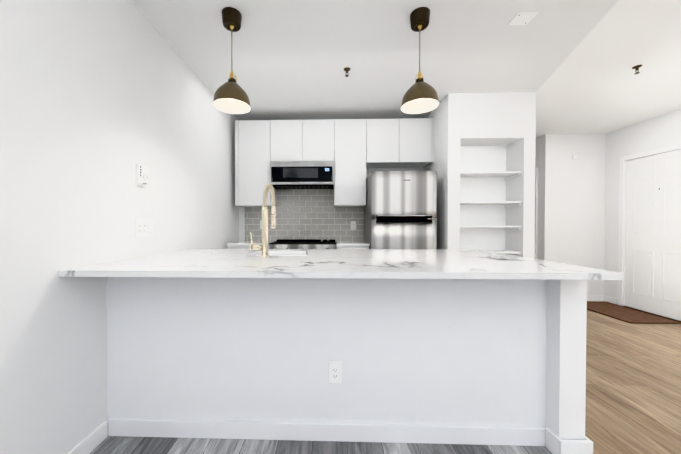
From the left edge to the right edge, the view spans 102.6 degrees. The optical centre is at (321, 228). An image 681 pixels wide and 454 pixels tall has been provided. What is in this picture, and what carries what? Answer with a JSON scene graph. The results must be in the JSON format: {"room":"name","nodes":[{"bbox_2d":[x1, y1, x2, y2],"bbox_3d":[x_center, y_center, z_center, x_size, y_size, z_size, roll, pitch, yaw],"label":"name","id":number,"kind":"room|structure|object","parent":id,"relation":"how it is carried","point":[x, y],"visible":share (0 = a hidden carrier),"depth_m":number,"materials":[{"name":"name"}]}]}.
{"room":"kitchen","nodes":[
{"label":"kitchen","id":0,"kind":"room"},
{"bbox_2d":[0,0,239,453],"bbox_3d":[-1.258,-0.117,0.243,0.120,2.500,7.020,0,1,2],"label":"wall","id":1,"kind":"structure","parent":0,"point":[100,100],"depth_m":1.32,"materials":[{"name":"paint"}]},
{"bbox_2d":[67,419,110,453],"bbox_3d":[-1.221,1.101,-0.837,0.017,0.090,4.635,0,1,2],"label":"baseboard","id":2,"kind":"structure","parent":1,"relation":"attached to","point":[89,443],"depth_m":1.37,"materials":[{"name":"paint"}]},
{"bbox_2d":[136,164,148,187],"bbox_3d":[-1.137,-0.335,1.736,0.033,0.136,0.090,0,1,2],"label":"thermostat","id":3,"kind":"object","parent":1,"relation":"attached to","point":[142,176],"visible":1,"depth_m":1.72,"materials":[{"name":"white plastic"}]},
{"bbox_2d":[135,219,152,237],"bbox_3d":[-1.147,-0.002,1.768,0.010,0.115,0.162,0,1,2],"label":"light switch","id":4,"kind":"object","parent":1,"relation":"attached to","point":[143,227],"visible":1,"depth_m":1.75,"materials":[{"name":"white plastic"}]},
{"bbox_2d":[227,240,276,248],"bbox_3d":[-0.816,0.628,3.312,0.443,0.936,0.615,0,1,2],"label":"countertop","id":5,"kind":"structure","parent":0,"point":[244,244],"depth_m":3.02,"materials":[{"name":"white stone"}]},
{"bbox_2d":[106,277,553,431],"bbox_3d":[0.001,0.664,1.498,2.324,0.907,0.115,0,1,2],"label":"wall","id":6,"kind":"structure","parent":0,"point":[486,352],"depth_m":1.44,"materials":[{"name":"paint"}]},
{"bbox_2d":[110,418,554,453],"bbox_3d":[0.014,1.068,1.437,2.294,0.102,0.015,0,1,2],"label":"baseboard","id":7,"kind":"structure","parent":6,"relation":"attached to","point":[552,442],"depth_m":1.43,"materials":[{"name":"paint"}]},
{"bbox_2d":[328,361,341,382],"bbox_3d":[0.071,0.759,1.435,0.070,0.115,0.007,0,1,2],"label":"outlet","id":8,"kind":"object","parent":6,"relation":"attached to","point":[334,371],"visible":1,"depth_m":1.43,"materials":[{"name":"white plastic"}]},
{"bbox_2d":[240,168,423,240],"bbox_3d":[0.119,-0.158,3.653,2.432,2.500,0.120,0,1,2],"label":"wall","id":9,"kind":"structure","parent":0,"point":[368,170],"depth_m":3.57,"materials":[{"name":"paint"}]},
{"bbox_2d":[235,120,275,206],"bbox_3d":[-0.822,-0.789,3.433,0.425,1.016,0.340,0,1,2],"label":"upper cabinet","id":10,"kind":"object","parent":9,"relation":"attached to","point":[252,137],"depth_m":3.26,"materials":[{"name":"white wood"}]},
{"bbox_2d":[271,120,302,160],"bbox_3d":[-0.417,-1.048,3.418,0.384,0.496,0.340,0,1,2],"label":"upper cabinet","id":11,"kind":"object","parent":9,"relation":"attached to","point":[286,135],"depth_m":3.25,"materials":[{"name":"white wood"}]},
{"bbox_2d":[270,161,333,188],"bbox_3d":[-0.227,-0.653,3.394,0.761,0.284,0.387,0,1,2],"label":"over-the-range microwave","id":12,"kind":"object","parent":11,"relation":"attached to","point":[301,174],"visible":0.94,"depth_m":3.21,"materials":[{"name":"silver metal"}]},
{"bbox_2d":[245,189,363,240],"bbox_3d":[-0.223,-0.190,3.599,1.600,0.714,0.008,0,1,2],"label":"backsplash","id":13,"kind":"structure","parent":9,"relation":"attached to","point":[309,214],"depth_m":3.59,"materials":[{"name":"grey tile"}]},
{"bbox_2d":[351,221,355,229],"bbox_3d":[0.417,-0.042,3.574,0.070,0.115,0.007,0,1,2],"label":"outlet","id":14,"kind":"object","parent":13,"relation":"attached to","point":[353,225],"visible":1,"depth_m":3.57,"materials":[{"name":"white plastic"}]},
{"bbox_2d":[303,119,334,161],"bbox_3d":[-0.035,-1.048,3.407,0.380,0.496,0.340,0,1,2],"label":"upper cabinet","id":15,"kind":"object","parent":9,"relation":"attached to","point":[318,135],"depth_m":3.24,"materials":[{"name":"white wood"}]},
{"bbox_2d":[334,119,366,206],"bbox_3d":[0.346,-0.788,3.399,0.379,1.016,0.340,0,1,2],"label":"upper cabinet","id":16,"kind":"object","parent":9,"relation":"attached to","point":[353,149],"depth_m":3.23,"materials":[{"name":"white wood"}]},
{"bbox_2d":[367,119,398,167],"bbox_3d":[0.727,-1.041,3.385,0.382,0.510,0.340,0,1,2],"label":"upper cabinet","id":17,"kind":"object","parent":9,"relation":"attached to","point":[382,134],"depth_m":3.22,"materials":[{"name":"white wood"}]},
{"bbox_2d":[90,301,680,453],"bbox_3d":[1.488,1.152,1.167,5.556,0.060,9.000,0,1,2],"label":"floor","id":18,"kind":"structure","parent":0,"point":[633,389],"depth_m":1.61,"materials":[{"name":"brown wood"}]},
{"bbox_2d":[268,239,335,248],"bbox_3d":[-0.212,0.620,3.267,0.762,0.953,0.671,0,1,2],"label":"range","id":19,"kind":"object","parent":18,"relation":"on","point":[305,244],"visible":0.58,"depth_m":2.99,"materials":[{"name":"silver metal"}]},
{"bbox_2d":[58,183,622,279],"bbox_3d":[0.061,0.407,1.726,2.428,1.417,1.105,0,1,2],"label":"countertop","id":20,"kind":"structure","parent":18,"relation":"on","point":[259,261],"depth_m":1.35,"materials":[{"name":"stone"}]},
{"bbox_2d":[335,240,369,248],"bbox_3d":[0.352,0.629,3.278,0.359,0.936,0.615,0,1,2],"label":"countertop","id":21,"kind":"structure","parent":18,"relation":"on","point":[349,244],"depth_m":2.99,"materials":[{"name":"white stone"}]},
{"bbox_2d":[364,171,436,248],"bbox_3d":[0.878,0.244,3.195,0.684,1.708,0.700,0,1,2],"label":"refrigerator","id":22,"kind":"object","parent":18,"relation":"on","point":[400,209],"visible":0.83,"depth_m":2.86,"materials":[{"name":"grey metal"}]},
{"bbox_2d":[534,168,537,258],"bbox_3d":[3.359,0.056,4.621,0.030,2.010,0.760,0,1,2],"label":"door frame","id":23,"kind":"structure","parent":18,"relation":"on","point":[536,208],"depth_m":4.24,"materials":[{"name":"white paint"}]},
{"bbox_2d":[587,302,680,323],"bbox_3d":[3.883,1.088,3.577,0.610,0.010,0.880,0,1,2],"label":"doormat","id":24,"kind":"object","parent":18,"relation":"on","point":[623,313],"visible":0.79,"depth_m":3.44,"materials":[{"name":"brown fabric"}]},
{"bbox_2d":[131,0,680,137],"bbox_3d":[1.488,-1.408,1.137,5.556,0.060,9.000,0,1,2],"label":"ceiling","id":25,"kind":"structure","parent":0,"point":[571,63],"depth_m":2.18,"materials":[{"name":"paint"}]},
{"bbox_2d":[213,7,250,113],"bbox_3d":[-0.582,-1.088,1.767,0.233,0.594,0.233,0,1,2],"label":"pendant lamp","id":26,"kind":"object","parent":25,"relation":"hanging from","point":[231,96],"visible":1,"depth_m":1.74,"materials":[{"name":"black metal"}]},
{"bbox_2d":[344,67,349,76],"bbox_3d":[0.222,-1.363,2.381,0.060,0.059,0.060,0,1,2],"label":"sprinkler","id":27,"kind":"object","parent":25,"relation":"attached to","point":[346,69],"visible":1,"depth_m":2.37,"materials":[{"name":"brown metal"}]},
{"bbox_2d":[401,7,438,113],"bbox_3d":[0.636,-1.088,1.766,0.233,0.594,0.233,0,1,2],"label":"pendant lamp","id":28,"kind":"object","parent":25,"relation":"hanging from","point":[420,96],"visible":1,"depth_m":1.74,"materials":[{"name":"black metal"}]},
{"bbox_2d":[507,12,538,24],"bbox_3d":[1.325,-1.382,1.796,0.130,0.006,0.113,0,1,2],"label":"ceiling plate","id":29,"kind":"object","parent":25,"relation":"attached to","point":[522,18],"visible":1,"depth_m":1.79,"materials":[{"name":"white paint"}]},
{"bbox_2d":[632,65,641,73],"bbox_3d":[2.712,-1.362,2.342,0.060,0.059,0.060,0,1,2],"label":"sprinkler","id":30,"kind":"object","parent":25,"relation":"attached to","point":[636,67],"visible":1,"depth_m":2.33,"materials":[{"name":"brown metal"}]},
{"bbox_2d":[424,92,535,258],"bbox_3d":[1.766,-0.153,3.240,0.884,2.500,0.848,0,1,2],"label":"wall","id":31,"kind":"structure","parent":0,"point":[484,131],"depth_m":2.86,"materials":[{"name":"paint"}]},
{"bbox_2d":[395,118,433,167],"bbox_3d":[1.123,-1.041,3.373,0.407,0.510,0.340,0,1,2],"label":"upper cabinet","id":32,"kind":"object","parent":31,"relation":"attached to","point":[416,135],"depth_m":3.20,"materials":[{"name":"white wood"}]},
{"bbox_2d":[460,171,521,255],"bbox_3d":[1.763,0.109,2.974,0.643,1.412,0.259,0,1,2],"label":"pantry shelves","id":33,"kind":"object","parent":31,"relation":"attached to","point":[506,175],"visible":0.44,"depth_m":2.87,"materials":[{"name":"white paint"}]},
{"bbox_2d":[535,134,551,260],"bbox_3d":[3.429,-0.171,4.796,0.100,2.500,1.400,0,1,2],"label":"wall","id":34,"kind":"structure","parent":0,"point":[543,146],"depth_m":4.10,"materials":[{"name":"paint"}]},
{"bbox_2d":[554,280,557,432],"bbox_3d":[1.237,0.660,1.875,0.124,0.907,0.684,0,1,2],"label":"wall","id":35,"kind":"structure","parent":0,"point":[555,281],"depth_m":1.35,"materials":[{"name":"paint"}]},
{"bbox_2d":[555,434,592,453],"bbox_3d":[1.302,1.064,1.759,0.014,0.102,0.922,0,1,2],"label":"baseboard","id":36,"kind":"structure","parent":35,"relation":"attached to","point":[585,446],"depth_m":1.30,"materials":[{"name":"paint"}]},
{"bbox_2d":[552,133,607,294],"bbox_3d":[3.854,-0.163,4.128,0.750,2.500,0.150,0,1,2],"label":"wall","id":37,"kind":"structure","parent":0,"point":[579,185],"depth_m":4.08,"materials":[{"name":"paint"}]},
{"bbox_2d":[587,295,606,301],"bbox_3d":[3.810,1.042,4.092,0.846,0.090,0.014,0,1,2],"label":"baseboard","id":38,"kind":"structure","parent":37,"relation":"attached to","point":[589,297],"depth_m":4.08,"materials":[{"name":"paint"}]},
{"bbox_2d":[604,109,680,304],"bbox_3d":[4.184,-0.119,0.382,0.120,2.500,7.620,0,1,2],"label":"wall","id":39,"kind":"structure","parent":0,"point":[664,130],"depth_m":3.83,"materials":[{"name":"paint"}]},
{"bbox_2d":[618,143,680,321],"bbox_3d":[4.231,0.047,3.414,0.163,2.096,0.902,0,1,2],"label":"door","id":40,"kind":"structure","parent":39,"relation":"in","point":[649,249],"depth_m":3.49,"materials":[{"name":"white paint"}]}
]}

